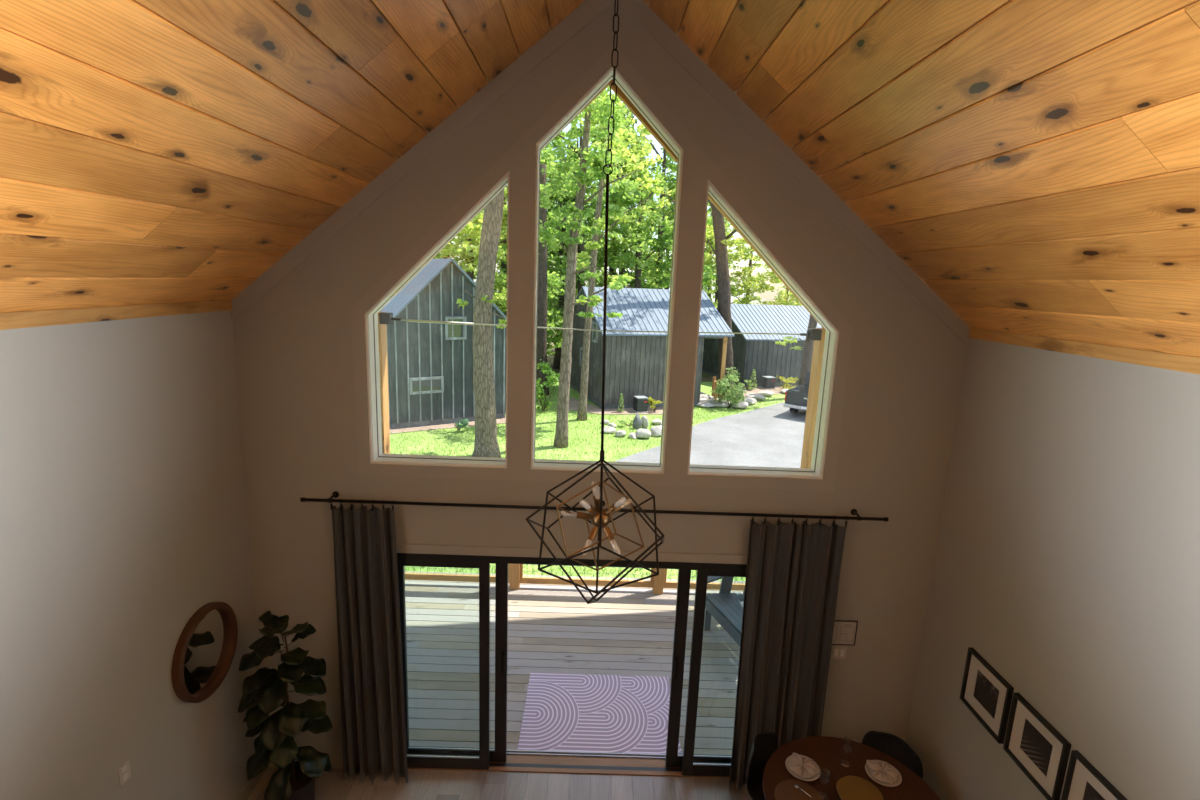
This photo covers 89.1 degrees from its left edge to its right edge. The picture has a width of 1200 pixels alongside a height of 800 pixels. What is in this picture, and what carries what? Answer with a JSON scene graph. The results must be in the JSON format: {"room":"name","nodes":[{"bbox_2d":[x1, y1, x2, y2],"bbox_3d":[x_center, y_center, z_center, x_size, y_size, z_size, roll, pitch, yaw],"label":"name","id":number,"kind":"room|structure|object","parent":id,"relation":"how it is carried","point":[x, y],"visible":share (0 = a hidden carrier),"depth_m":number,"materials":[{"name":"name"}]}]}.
{"room":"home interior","nodes":[
{"label":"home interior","id":0,"kind":"room"},
{"bbox_2d":[0,310,260,799],"bbox_3d":[-2.841,2.105,0.457,0.150,3.992,8.999,2,11,-1],"label":"wall","id":1,"kind":"structure","parent":0,"point":[124,511],"depth_m":3.48,"materials":[{"name":"paint"}]},
{"bbox_2d":[0,300,231,329],"bbox_3d":[-2.682,0.180,0.067,0.018,0.075,8.966,2,11,-1],"label":"trim","id":2,"kind":"structure","parent":1,"relation":"attached to","point":[27,319],"depth_m":3.29,"materials":[{"name":"brown wood"}]},
{"bbox_2d":[118,759,130,786],"bbox_3d":[-2.802,2.196,3.594,0.009,0.120,0.080,2,11,-1],"label":"wall outlet","id":3,"kind":"object","parent":1,"relation":"attached to","point":[124,773],"visible":1,"depth_m":3.59,"materials":[{"name":"white plastic"}]},
{"bbox_2d":[171,602,237,702],"bbox_3d":[-2.769,1.771,4.301,0.058,0.656,0.656,2,11,-1],"label":"wall mirror","id":4,"kind":"object","parent":1,"relation":"attached to","point":[205,649],"visible":1,"depth_m":4.29,"materials":[{"name":"brown wood"}]},
{"bbox_2d":[184,608,228,695],"bbox_3d":[-2.789,1.770,4.301,0.006,0.573,0.573,2,11,-1],"label":"mirror glass","id":5,"kind":"object","parent":4,"relation":"attached to","point":[207,654],"depth_m":4.32,"materials":[{"name":"silver metal"}]},
{"bbox_2d":[236,768,267,799],"bbox_3d":[-2.831,3.978,0.829,0.012,0.114,8.976,2,11,-1],"label":"baseboard","id":6,"kind":"structure","parent":1,"relation":"attached to","point":[249,787],"depth_m":4.95,"materials":[{"name":"paint"}]},
{"bbox_2d":[276,0,485,126],"bbox_3d":[-1.482,-0.905,-0.214,3.119,2.621,9.149,2,11,-1],"label":"roof","id":7,"kind":"structure","parent":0,"point":[371,0],"depth_m":3.17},
{"bbox_2d":[247,766,751,799],"bbox_3d":[-0.063,4.167,0.785,5.758,0.030,9.210,2,11,-1],"label":"floor","id":8,"kind":"structure","parent":0,"point":[423,784],"depth_m":5.14,"materials":[{"name":"brown wood"}]},
{"bbox_2d":[238,611,332,799],"bbox_3d":[-2.407,2.431,4.629,0.620,1.694,0.494,4,11,9],"label":"plant","id":9,"kind":"object","parent":8,"relation":"on","point":[264,691],"visible":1,"depth_m":4.54,"materials":[{"name":"green plant"}]},
{"bbox_2d":[745,731,777,799],"bbox_3d":[1.337,3.020,4.613,0.436,0.833,0.468,13,16,43],"label":"dining chair","id":10,"kind":"object","parent":8,"relation":"on","point":[765,744],"visible":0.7,"depth_m":4.68,"materials":[{"name":"black paint"}]},
{"bbox_2d":[763,736,939,799],"bbox_3d":[1.753,3.146,4.291,1.240,0.740,1.240,2,11,-1],"label":"dining table","id":11,"kind":"object","parent":8,"relation":"on","point":[827,752],"visible":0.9,"depth_m":4.51,"materials":[{"name":"brown wood"}]},
{"bbox_2d":[774,780,822,799],"bbox_3d":[1.382,2.765,4.224,0.336,0.004,0.336,2,11,-1],"label":"woven placemat","id":12,"kind":"object","parent":11,"relation":"on","point":[785,790],"visible":1,"depth_m":4.28,"materials":[{"name":"wicker"}]},
{"bbox_2d":[785,755,820,780],"bbox_3d":[1.491,2.709,4.484,0.248,0.018,0.248,2,11,-1],"label":"dinner plate","id":13,"kind":"object","parent":11,"relation":"on","point":[817,775],"visible":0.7,"depth_m":4.44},
{"bbox_2d":[789,753,818,777],"bbox_3d":[1.494,2.683,4.471,0.210,0.038,0.210,8,13,27],"label":"folded napkin","id":14,"kind":"object","parent":13,"relation":"on","point":[801,766],"visible":1,"depth_m":4.46,"materials":[{"name":"fabric"}]},
{"bbox_2d":[836,775,882,799],"bbox_3d":[1.779,2.739,4.190,0.300,0.096,0.300,2,11,-1],"label":"serving bowl","id":15,"kind":"object","parent":11,"relation":"on","point":[849,787],"visible":1,"depth_m":4.21,"materials":[{"name":"yellow ceramic"}]},
{"bbox_2d":[865,760,901,786],"bbox_3d":[2.071,2.736,4.461,0.248,0.018,0.248,2,11,-1],"label":"dinner plate","id":16,"kind":"object","parent":11,"relation":"on","point":[899,781],"visible":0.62,"depth_m":4.41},
{"bbox_2d":[866,760,898,783],"bbox_3d":[2.077,2.709,4.454,0.210,0.038,0.216,2,11,-1],"label":"folded napkin","id":17,"kind":"object","parent":16,"relation":"on","point":[882,771],"visible":1,"depth_m":4.44,"materials":[{"name":"fabric"}]},
{"bbox_2d":[861,731,922,779],"bbox_3d":[2.139,3.042,4.662,0.468,0.833,0.436,13,16,43],"label":"dining chair","id":18,"kind":"object","parent":8,"relation":"on","point":[892,745],"visible":0.43,"depth_m":4.73,"materials":[{"name":"black paint"}]},
{"bbox_2d":[232,2,967,765],"bbox_3d":[-0.008,0.204,4.772,5.778,6.245,0.180,2,11,-1],"label":"wall","id":19,"kind":"structure","parent":0,"point":[293,344],"depth_m":4.70,"materials":[{"name":"paint"}]},
{"bbox_2d":[269,756,342,768],"bbox_3d":[-2.388,3.115,5.243,0.916,0.114,0.012,2,11,-1],"label":"baseboard","id":20,"kind":"structure","parent":19,"relation":"attached to","point":[336,762],"depth_m":5.24,"materials":[{"name":"paint"}]},
{"bbox_2d":[231,0,614,318],"bbox_3d":[-1.303,-1.715,4.285,2.738,2.385,0.012,2,11,-1],"label":"trim","id":21,"kind":"structure","parent":19,"relation":"attached to","point":[586,12],"depth_m":4.27,"materials":[{"name":"paint"}]},
{"bbox_2d":[364,171,508,468],"bbox_3d":[-1.212,-0.590,4.643,1.061,2.202,0.250,2,11,-1],"label":"window","id":22,"kind":"structure","parent":19,"relation":"in","point":[371,316],"depth_m":4.67,"materials":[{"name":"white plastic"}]},
{"bbox_2d":[396,543,746,563],"bbox_3d":[-0.046,1.235,4.874,3.740,0.075,0.022,2,11,-1],"label":"trim","id":23,"kind":"structure","parent":19,"relation":"attached to","point":[401,547],"depth_m":4.86,"materials":[{"name":"paint"}]},
{"bbox_2d":[397,553,746,777],"bbox_3d":[-0.087,2.252,5.224,3.640,2.047,0.258,2,11,-1],"label":"door","id":24,"kind":"structure","parent":19,"relation":"in","point":[483,758],"depth_m":5.22,"materials":[{"name":"black metal"}]},
{"bbox_2d":[300,491,888,521],"bbox_3d":[-0.030,0.826,4.742,4.524,0.054,0.120,2,11,-1],"label":"curtain rod","id":25,"kind":"object","parent":19,"relation":"attached to","point":[335,494],"visible":0.77,"depth_m":4.69,"materials":[{"name":"black metal"}]},
{"bbox_2d":[330,499,407,784],"bbox_3d":[-1.841,1.983,4.925,0.551,2.476,0.159,2,11,-1],"label":"curtain","id":26,"kind":"object","parent":25,"relation":"hanging from","point":[373,729],"visible":1,"depth_m":4.91,"materials":[{"name":"grey fabric"}]},
{"bbox_2d":[729,513,847,791],"bbox_3d":[1.503,2.104,4.966,0.746,2.476,0.156,2,11,-1],"label":"curtain","id":27,"kind":"object","parent":25,"relation":"hanging from","point":[793,570],"visible":0.85,"depth_m":4.92,"materials":[{"name":"grey fabric"}]},
{"bbox_2d":[351,45,852,490],"bbox_3d":[0.035,-0.886,4.459,3.714,3.136,0.008,2,11,-1],"label":"trim","id":28,"kind":"structure","parent":19,"relation":"attached to","point":[519,160],"depth_m":4.50,"materials":[{"name":"paint"}]},
{"bbox_2d":[531,67,683,473],"bbox_3d":[0.034,-0.893,4.589,1.040,2.912,0.250,2,11,-1],"label":"window","id":29,"kind":"structure","parent":19,"relation":"in","point":[537,464],"depth_m":4.50,"materials":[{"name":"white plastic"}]},
{"bbox_2d":[687,179,838,478],"bbox_3d":[1.253,-0.501,4.673,1.061,2.202,0.250,2,11,-1],"label":"window","id":30,"kind":"structure","parent":19,"relation":"in","point":[816,471],"depth_m":4.71,"materials":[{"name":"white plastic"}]},
{"bbox_2d":[616,0,969,346],"bbox_3d":[1.433,-1.616,4.318,2.738,2.385,0.012,2,11,-1],"label":"trim","id":31,"kind":"structure","parent":19,"relation":"attached to","point":[638,10],"depth_m":4.29,"materials":[{"name":"paint"}]},
{"bbox_2d":[831,646,846,658],"bbox_3d":[1.987,2.099,5.063,0.120,0.117,0.008,2,11,-1],"label":"light switch","id":32,"kind":"object","parent":19,"relation":"attached to","point":[838,652],"visible":1,"depth_m":5.06,"materials":[{"name":"white plastic"}]},
{"bbox_2d":[832,620,857,645],"bbox_3d":[1.970,1.917,5.024,0.282,0.219,0.013,2,11,-1],"label":"framed notice","id":33,"kind":"object","parent":19,"relation":"attached to","point":[844,631],"visible":0.63,"depth_m":5.02,"materials":[{"name":"black paint"}]},
{"bbox_2d":[0,0,1199,357],"bbox_3d":[0.087,-0.770,-0.179,5.892,2.423,9.148,2,11,-1],"label":"ceiling","id":34,"kind":"structure","parent":0,"point":[1037,168],"depth_m":2.73,"materials":[{"name":"brown wood"}]},
{"bbox_2d":[526,0,663,603],"bbox_3d":[0.056,-0.692,2.614,0.607,3.589,0.603,4,11,9],"label":"chandelier","id":35,"kind":"object","parent":34,"relation":"hanging from","point":[600,517],"visible":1,"depth_m":2.78,"materials":[{"name":"black metal"}]},
{"bbox_2d":[561,511,590,519],"bbox_3d":[-0.104,0.537,2.846,0.158,0.046,0.043,2,11,-1],"label":"socket","id":36,"kind":"object","parent":35,"relation":"attached to","point":[580,515],"depth_m":2.84,"materials":[{"name":"gold metal"}]},
{"bbox_2d":[581,499,597,515],"bbox_3d":[-0.048,0.495,2.788,0.091,0.113,0.103,2,11,-1],"label":"socket","id":37,"kind":"object","parent":35,"relation":"attached to","point":[594,512],"depth_m":2.80,"materials":[{"name":"gold metal"}]},
{"bbox_2d":[583,526,597,555],"bbox_3d":[-0.044,0.645,2.827,0.077,0.131,0.091,2,11,-1],"label":"socket","id":38,"kind":"object","parent":35,"relation":"attached to","point":[593,532],"depth_m":2.82,"materials":[{"name":"gold metal"}]},
{"bbox_2d":[591,481,599,507],"bbox_3d":[-0.018,0.463,2.920,0.052,0.121,0.116,2,11,-1],"label":"bulb","id":39,"kind":"object","parent":35,"relation":"attached to","point":[594,496],"depth_m":2.91,"materials":[{"name":"clear glass"}]},
{"bbox_2d":[594,485,602,510],"bbox_3d":[-0.009,0.457,2.815,0.046,0.155,0.059,2,11,-1],"label":"bulb","id":40,"kind":"object","parent":35,"relation":"attached to","point":[597,499],"depth_m":2.81,"materials":[{"name":"clear glass"}]},
{"bbox_2d":[603,526,620,553],"bbox_3d":[0.053,0.646,2.836,0.091,0.130,0.080,2,11,-1],"label":"socket","id":41,"kind":"object","parent":35,"relation":"attached to","point":[607,531],"depth_m":2.83,"materials":[{"name":"gold metal"}]},
{"bbox_2d":[605,497,626,514],"bbox_3d":[0.068,0.492,2.803,0.102,0.119,0.083,2,11,-1],"label":"bulb","id":42,"kind":"object","parent":35,"relation":"attached to","point":[610,509],"depth_m":2.79,"materials":[{"name":"clear glass"}]},
{"bbox_2d":[612,500,629,514],"bbox_3d":[0.088,0.513,2.917,0.132,0.062,0.099,2,11,-1],"label":"socket","id":43,"kind":"object","parent":35,"relation":"attached to","point":[619,506],"depth_m":2.91,"materials":[{"name":"gold metal"}]},
{"bbox_2d":[725,0,1002,145],"bbox_3d":[1.661,-0.792,-0.176,3.119,2.621,9.149,2,11,-1],"label":"roof","id":44,"kind":"structure","parent":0,"point":[888,0],"depth_m":3.17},
{"bbox_2d":[906,338,1199,799],"bbox_3d":[2.783,2.308,0.524,0.150,3.992,8.999,2,11,-1],"label":"wall","id":45,"kind":"structure","parent":0,"point":[1067,555],"depth_m":3.53,"materials":[{"name":"paint"}]},
{"bbox_2d":[960,647,1013,743],"bbox_3d":[2.657,2.025,4.205,0.033,0.415,0.445,2,11,-1],"label":"picture frame","id":46,"kind":"object","parent":45,"relation":"attached to","point":[984,691],"visible":1,"depth_m":4.19,"materials":[{"name":"black paint"}]},
{"bbox_2d":[974,670,998,717],"bbox_3d":[2.665,2.025,4.205,0.001,0.235,0.255,2,11,-1],"label":"print","id":47,"kind":"object","parent":46,"relation":"attached to","point":[986,691],"depth_m":4.20},
{"bbox_2d":[1003,693,1070,799],"bbox_3d":[2.659,2.120,3.728,0.033,0.415,0.445,2,11,-1],"label":"picture frame","id":48,"kind":"object","parent":45,"relation":"attached to","point":[1038,749],"visible":1,"depth_m":3.72,"materials":[{"name":"black paint"}]},
{"bbox_2d":[1020,719,1052,776],"bbox_3d":[2.667,2.120,3.728,0.001,0.235,0.255,2,11,-1],"label":"print","id":49,"kind":"object","parent":48,"relation":"attached to","point":[1036,747],"depth_m":3.72},
{"bbox_2d":[969,328,1199,373],"bbox_3d":[2.773,0.377,0.133,0.018,0.075,8.966,2,11,-1],"label":"trim","id":50,"kind":"structure","parent":45,"relation":"attached to","point":[1188,364],"depth_m":3.36,"materials":[{"name":"brown wood"}]},
{"bbox_2d":[1061,750,1126,799],"bbox_3d":[2.661,2.215,3.250,0.033,0.415,0.445,2,11,-1],"label":"picture frame","id":51,"kind":"object","parent":45,"relation":"attached to","point":[1083,781],"visible":1,"depth_m":3.35,"materials":[{"name":"black paint"}]},
{"bbox_2d":[1083,781,1104,799],"bbox_3d":[2.670,2.216,3.250,0.001,0.235,0.255,2,11,-1],"label":"print","id":52,"kind":"object","parent":51,"relation":"attached to","point":[1091,791],"depth_m":3.31},
{"label":"outside","id":53,"kind":"structure","parent":0,"visible":0},
{"bbox_2d":[614,402,805,467],"bbox_3d":[14.144,1.755,21.628,31.200,0.029,19.500,2,11,-1],"label":"driveway","id":54,"kind":"structure","parent":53,"point":[772,435],"depth_m":21.36,"materials":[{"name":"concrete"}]},
{"bbox_2d":[783,370,810,412],"bbox_3d":[10.023,-0.362,26.923,1.900,1.738,5.296,11,14,36],"label":"pickup truck","id":55,"kind":"object","parent":54,"relation":"on","point":[796,398],"visible":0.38,"depth_m":25.36,"materials":[{"name":"paint"}]},
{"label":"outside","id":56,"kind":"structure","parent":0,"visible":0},
{"bbox_2d":[390,380,784,580],"bbox_3d":[-0.341,-2.270,39.875,120.000,0.300,150.000,2,11,-1],"label":"ground","id":57,"kind":"structure","parent":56,"point":[706,387],"depth_m":20.36,"materials":[{"name":"plant"}]},
{"bbox_2d":[379,258,506,428],"bbox_3d":[-7.093,-2.616,24.403,4.681,5.910,6.860,-5,13,-33],"label":"cabin","id":58,"kind":"object","parent":57,"relation":"on","point":[430,365],"visible":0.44,"depth_m":21.50,"materials":[{"name":"grey"}]},
{"bbox_2d":[454,418,468,430],"bbox_3d":[-4.860,0.886,21.256,0.730,0.506,0.502,11,14,36],"label":"hosta","id":59,"kind":"object","parent":57,"relation":"on","point":[462,423],"visible":1,"depth_m":21.14,"materials":[{"name":"green plant"}]},
{"bbox_2d":[435,187,507,313],"bbox_3d":[-5.987,-7.269,29.901,6.144,13.168,7.634,-3,12,-25],"label":"tree","id":60,"kind":"object","parent":57,"relation":"on","point":[469,247],"visible":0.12,"depth_m":28.17,"materials":[{"name":"green plant"}]},
{"bbox_2d":[466,141,587,356],"bbox_3d":[-3.100,-7.279,31.275,4.993,12.841,7.149,7,12,24],"label":"tree","id":61,"kind":"object","parent":57,"relation":"on","point":[554,283],"visible":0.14,"depth_m":30.98,"materials":[{"name":"green plant"}]},
{"bbox_2d":[457,93,605,457],"bbox_3d":[-2.966,-4.824,17.121,8.422,13.598,4.858,2,11,-1],"label":"oak tree","id":62,"kind":"object","parent":57,"relation":"on","point":[486,442],"visible":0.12,"depth_m":17.38,"materials":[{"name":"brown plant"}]},
{"bbox_2d":[536,359,558,410],"bbox_3d":[-2.366,-0.526,24.669,1.852,2.121,1.446,-2,12,-21],"label":"shrub","id":63,"kind":"object","parent":57,"relation":"on","point":[554,377],"visible":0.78,"depth_m":24.78,"materials":[{"name":"green plant"}]},
{"bbox_2d":[536,144,585,395],"bbox_3d":[-2.657,-5.558,27.355,3.966,11.030,3.314,2,11,-1],"label":"oak tree","id":64,"kind":"object","parent":57,"relation":"on","point":[542,260],"visible":0.34,"depth_m":27.24,"materials":[{"name":"green plant"}]},
{"bbox_2d":[539,86,643,447],"bbox_3d":[-0.388,-3.909,18.737,3.310,11.355,3.641,-7,14,-39],"label":"maple tree","id":65,"kind":"object","parent":57,"relation":"on","point":[572,240],"visible":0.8,"depth_m":18.23,"materials":[{"name":"green plant"}]},
{"bbox_2d":[572,117,675,420],"bbox_3d":[0.636,-4.556,22.292,3.048,11.289,2.761,-5,13,-31],"label":"maple tree","id":66,"kind":"object","parent":57,"relation":"on","point":[593,245],"visible":0.7,"depth_m":22.03,"materials":[{"name":"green plant"}]},
{"bbox_2d":[632,414,641,428],"bbox_3d":[1.386,0.772,22.630,0.347,0.593,0.257,-5,13,-33],"label":"stone","id":67,"kind":"object","parent":57,"relation":"on","point":[637,423],"visible":0.99,"depth_m":22.56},
{"bbox_2d":[635,428,650,437],"bbox_3d":[1.514,1.170,21.329,0.585,0.331,0.431,7,12,24],"label":"boulder","id":68,"kind":"object","parent":57,"relation":"on","point":[640,433],"visible":0.99,"depth_m":21.18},
{"bbox_2d":[570,286,733,408],"bbox_3d":[2.013,-2.733,28.953,6.110,5.051,6.375,-1,12,-18],"label":"shed","id":69,"kind":"object","parent":57,"relation":"on","point":[635,362],"visible":0.66,"depth_m":26.32,"materials":[{"name":"grey"}]},
{"bbox_2d":[650,426,661,436],"bbox_3d":[2.047,1.104,21.721,0.531,0.347,0.459,-3,13,-26],"label":"boulder","id":70,"kind":"object","parent":57,"relation":"on","point":[655,431],"visible":0.8,"depth_m":21.56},
{"bbox_2d":[705,199,747,395],"bbox_3d":[4.931,-6.729,28.059,4.285,13.679,5.103,13,15,42],"label":"oak tree","id":71,"kind":"object","parent":57,"relation":"on","point":[722,267],"visible":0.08,"depth_m":28.38,"materials":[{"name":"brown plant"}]},
{"bbox_2d":[711,367,746,407],"bbox_3d":[5.716,-0.542,26.983,1.662,1.858,1.702,2,11,-1],"label":"shrub","id":72,"kind":"object","parent":57,"relation":"on","point":[734,395],"visible":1,"depth_m":26.73,"materials":[{"name":"green plant"}]},
{"bbox_2d":[775,314,816,385],"bbox_3d":[10.766,-5.879,28.819,3.893,12.128,3.361,-5,13,-33],"label":"oak tree","id":73,"kind":"object","parent":57,"relation":"on","point":[808,348],"visible":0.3,"depth_m":29.73,"materials":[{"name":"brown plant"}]},
{"bbox_3d":[-0.159,3.553,7.310,6.900,1.219,3.250,2,11,-1],"label":"porch understructure","id":74,"kind":"object","parent":57,"relation":"on","visible":0},
{"bbox_2d":[405,571,744,754],"bbox_3d":[-0.136,2.932,7.229,6.998,0.030,3.398,2,11,-1],"label":"porch deck","id":75,"kind":"object","parent":74,"relation":"on","point":[629,631],"visible":0.34,"depth_m":7.13,"materials":[{"name":"wood"}]},
{"bbox_2d":[378,312,389,453],"bbox_3d":[-2.909,0.716,8.133,0.150,3.750,0.225,2,11,-1],"label":"porch post","id":76,"kind":"object","parent":75,"relation":"on","point":[382,332],"visible":0.21,"depth_m":7.92,"materials":[{"name":"wood"}]},
{"bbox_2d":[379,312,821,340],"bbox_3d":[0.018,-0.934,7.737,5.569,0.140,0.140,2,11,-1],"label":"cable","id":77,"kind":"object","parent":76,"relation":"attached to","point":[384,317],"visible":1,"depth_m":7.71,"materials":[{"name":"black metal"}]},
{"bbox_2d":[405,564,744,593],"bbox_3d":[-0.101,2.127,8.428,5.560,1.080,0.135,2,11,-1],"label":"deck railing","id":78,"kind":"object","parent":75,"relation":"on","point":[657,583],"visible":0.26,"depth_m":8.48,"materials":[{"name":"wood"}]},
{"bbox_2d":[517,672,681,753],"bbox_3d":[-0.004,3.134,6.142,1.517,0.006,1.150,2,11,-1],"label":"outdoor rug","id":79,"kind":"object","parent":75,"relation":"on","point":[563,712],"visible":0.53,"depth_m":6.09,"materials":[{"name":"fabric"}]},
{"bbox_2d":[704,576,744,645],"bbox_3d":[1.776,2.449,7.299,0.772,1.032,1.077,-2,12,-18],"label":"slatted bench","id":80,"kind":"object","parent":75,"relation":"on","point":[726,607],"visible":0.29,"depth_m":7.42,"materials":[{"name":"wood"}]},
{"bbox_2d":[800,328,825,468],"bbox_3d":[2.807,0.922,8.202,0.150,3.750,0.225,2,11,-1],"label":"porch post","id":81,"kind":"object","parent":75,"relation":"on","point":[818,346],"visible":0.24,"depth_m":7.97,"materials":[{"name":"wood"}]},
{"bbox_2d":[609,80,818,321],"bbox_3d":[1.648,-2.227,7.507,3.200,3.223,0.080,2,11,-1],"label":"rafter","id":82,"kind":"object","parent":81,"relation":"attached to","point":[620,93],"visible":0.12,"depth_m":7.30,"materials":[{"name":"wood"}]},
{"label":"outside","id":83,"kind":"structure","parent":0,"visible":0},
{"bbox_2d":[389,417,505,433],"bbox_3d":[-5.634,0.891,22.165,5.872,0.021,1.308,-4,13,-30],"label":"bed","id":84,"kind":"object","parent":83,"point":[500,420],"visible":0.23,"depth_m":21.63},
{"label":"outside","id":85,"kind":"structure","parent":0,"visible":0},
{"bbox_2d":[569,397,662,414],"bbox_3d":[1.073,0.361,26.117,5.645,0.021,3.106,4,11,10],"label":"bed","id":86,"kind":"object","parent":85,"point":[573,403],"visible":0.61,"depth_m":25.63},
{"bbox_2d":[632,396,648,412],"bbox_3d":[1.695,0.175,25.505,0.560,0.630,0.560,-1,12,-18],"label":"condenser unit","id":87,"kind":"object","parent":86,"relation":"on","point":[640,404],"visible":1,"depth_m":25.31,"materials":[{"name":"black metal"}]},
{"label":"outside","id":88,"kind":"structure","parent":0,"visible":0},
{"bbox_2d":[714,386,797,406],"bbox_3d":[8.142,-0.354,31.070,9.917,0.021,3.171,-6,14,-37],"label":"bed","id":89,"kind":"object","parent":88,"point":[777,390],"visible":0.1,"depth_m":31.74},
{"bbox_2d":[760,376,775,389],"bbox_3d":[8.957,-0.927,32.438,0.600,0.630,0.600,-1,12,-18],"label":"condenser unit","id":90,"kind":"object","parent":89,"relation":"on","point":[768,382],"visible":1,"depth_m":32.24,"materials":[{"name":"black metal"}]},
{"bbox_2d":[776,376,798,388],"bbox_3d":[9.841,-0.862,32.107,1.187,0.808,1.588,5,12,13],"label":"shrub","id":91,"kind":"object","parent":89,"relation":"on","point":[790,379],"visible":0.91,"depth_m":32.05,"materials":[{"name":"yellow plant"}]},
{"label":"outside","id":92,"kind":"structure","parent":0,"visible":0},
{"bbox_2d":[547,331,717,381],"bbox_3d":[-0.495,-9.077,73.187,120.000,0.018,80.000,2,11,-1],"label":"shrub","id":93,"kind":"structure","parent":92,"point":[705,377],"depth_m":36.32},
{"bbox_2d":[433,209,483,282],"bbox_3d":[-8.873,-8.760,32.469,5.781,14.868,8.278,10,14,34],"label":"tree","id":94,"kind":"object","parent":93,"relation":"on","point":[465,235],"visible":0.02,"depth_m":32.64,"materials":[{"name":"green plant"}]},
{"bbox_2d":[460,163,557,316],"bbox_3d":[-5.181,-9.872,33.104,5.589,17.067,6.738,-2,12,-19],"label":"tree","id":95,"kind":"object","parent":93,"relation":"on","point":[504,218],"visible":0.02,"depth_m":32.93,"materials":[{"name":"green plant"}]},
{"bbox_2d":[493,139,589,305],"bbox_3d":[-3.054,-10.735,37.003,7.608,17.429,8.659,-2,12,-22],"label":"tree","id":96,"kind":"object","parent":93,"relation":"on","point":[575,156],"visible":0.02,"depth_m":35.68,"materials":[{"name":"green plant"}]},
{"bbox_2d":[547,130,603,368],"bbox_3d":[-1.389,-8.923,36.688,6.872,14.114,6.736,8,13,26],"label":"tree","id":97,"kind":"object","parent":93,"relation":"on","point":[557,359],"visible":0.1,"depth_m":35.62,"materials":[{"name":"green plant"}]},
{"bbox_2d":[548,126,608,332],"bbox_3d":[-1.159,-11.652,45.060,6.306,16.220,9.030,11,14,36],"label":"tree","id":98,"kind":"object","parent":93,"relation":"on","point":[578,132],"visible":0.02,"depth_m":44.72,"materials":[{"name":"green plant"}]},
{"bbox_2d":[546,100,666,348],"bbox_3d":[-0.708,-8.624,33.366,8.278,14.868,5.781,6,12,19],"label":"tree","id":99,"kind":"object","parent":93,"relation":"on","point":[581,281],"visible":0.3,"depth_m":33.34,"materials":[{"name":"green plant"}]},
{"bbox_2d":[559,88,663,295],"bbox_3d":[0.851,-11.092,36.465,6.098,18.619,7.351,5,12,13],"label":"tree","id":100,"kind":"object","parent":93,"relation":"on","point":[645,131],"visible":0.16,"depth_m":35.39,"materials":[{"name":"green plant"}]},
{"bbox_2d":[587,126,674,288],"bbox_3d":[2.170,-8.731,36.417,6.752,14.115,6.646,0,11,-10],"label":"tree","id":101,"kind":"object","parent":93,"relation":"on","point":[633,198],"visible":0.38,"depth_m":34.46,"materials":[{"name":"green plant"}]},
{"bbox_2d":[602,106,672,288],"bbox_3d":[2.849,-11.834,43.663,7.608,17.429,8.659,0,11,-10],"label":"tree","id":102,"kind":"object","parent":93,"relation":"on","point":[636,121],"visible":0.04,"depth_m":43.03,"materials":[{"name":"green plant"}]},
{"bbox_2d":[618,186,672,288],"bbox_3d":[4.230,-10.256,47.706,6.042,12.832,6.138,4,11,7],"label":"tree","id":103,"kind":"object","parent":93,"relation":"on","point":[652,201],"visible":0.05,"depth_m":45.99,"materials":[{"name":"green plant"}]},
{"bbox_2d":[618,129,712,288],"bbox_3d":[4.462,-9.710,38.107,8.654,15.544,6.044,-5,13,-32],"label":"tree","id":104,"kind":"object","parent":93,"relation":"on","point":[666,164],"visible":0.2,"depth_m":37.20,"materials":[{"name":"green plant"}]},
{"bbox_2d":[627,171,730,351],"bbox_3d":[4.398,-7.044,34.608,5.773,11.619,5.072,3,11,4],"label":"tree","id":105,"kind":"object","parent":93,"relation":"on","point":[671,199],"visible":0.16,"depth_m":34.35,"materials":[{"name":"green plant"}]},
{"bbox_2d":[663,186,732,307],"bbox_3d":[6.373,-10.312,41.477,5.081,15.516,6.126,3,11,3],"label":"tree","id":106,"kind":"object","parent":93,"relation":"on","point":[710,230],"visible":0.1,"depth_m":40.85,"materials":[{"name":"green plant"}]},
{"bbox_2d":[703,202,731,302],"bbox_3d":[8.380,-10.455,50.662,5.389,12.346,6.133,-2,12,-20],"label":"tree","id":107,"kind":"object","parent":93,"relation":"on","point":[710,208],"visible":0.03,"depth_m":50.27,"materials":[{"name":"green plant"}]},
{"bbox_2d":[704,217,768,305],"bbox_3d":[8.587,-7.681,42.328,5.899,10.175,4.748,1,11,-8],"label":"tree","id":108,"kind":"object","parent":93,"relation":"on","point":[732,258],"visible":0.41,"depth_m":41.27,"materials":[{"name":"green plant"}]},
{"bbox_2d":[728,236,775,304],"bbox_3d":[10.530,-8.224,42.798,4.410,11.171,3.658,2,11,-2],"label":"tree","id":109,"kind":"object","parent":93,"relation":"on","point":[756,258],"visible":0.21,"depth_m":42.36,"materials":[{"name":"green plant"}]},
{"bbox_2d":[702,304,821,386],"bbox_3d":[10.044,-3.432,35.933,6.860,4.301,5.975,-1,12,-17],"label":"shed","id":110,"kind":"object","parent":93,"relation":"on","point":[759,352],"visible":0.52,"depth_m":33.37,"materials":[{"name":"grey"}]},
{"bbox_2d":[756,263,802,305],"bbox_3d":[13.085,-6.632,41.856,4.022,8.619,4.997,0,12,-13],"label":"tree","id":111,"kind":"object","parent":93,"relation":"on","point":[775,279],"visible":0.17,"depth_m":41.40,"materials":[{"name":"green plant"}]},
{"bbox_3d":[2.868,-0.674,6.242,0.100,0.150,3.000,2,11,-1],"label":"beam","id":112,"kind":"structure","parent":0,"visible":0},
{"bbox_2d":[609,5,946,326],"bbox_3d":[1.731,-2.039,6.273,3.350,3.353,3.615,2,11,-1],"label":"roof","id":113,"kind":"structure","parent":112,"relation":"on","point":[648,5],"depth_m":8.01,"materials":[{"name":"brown wood"}]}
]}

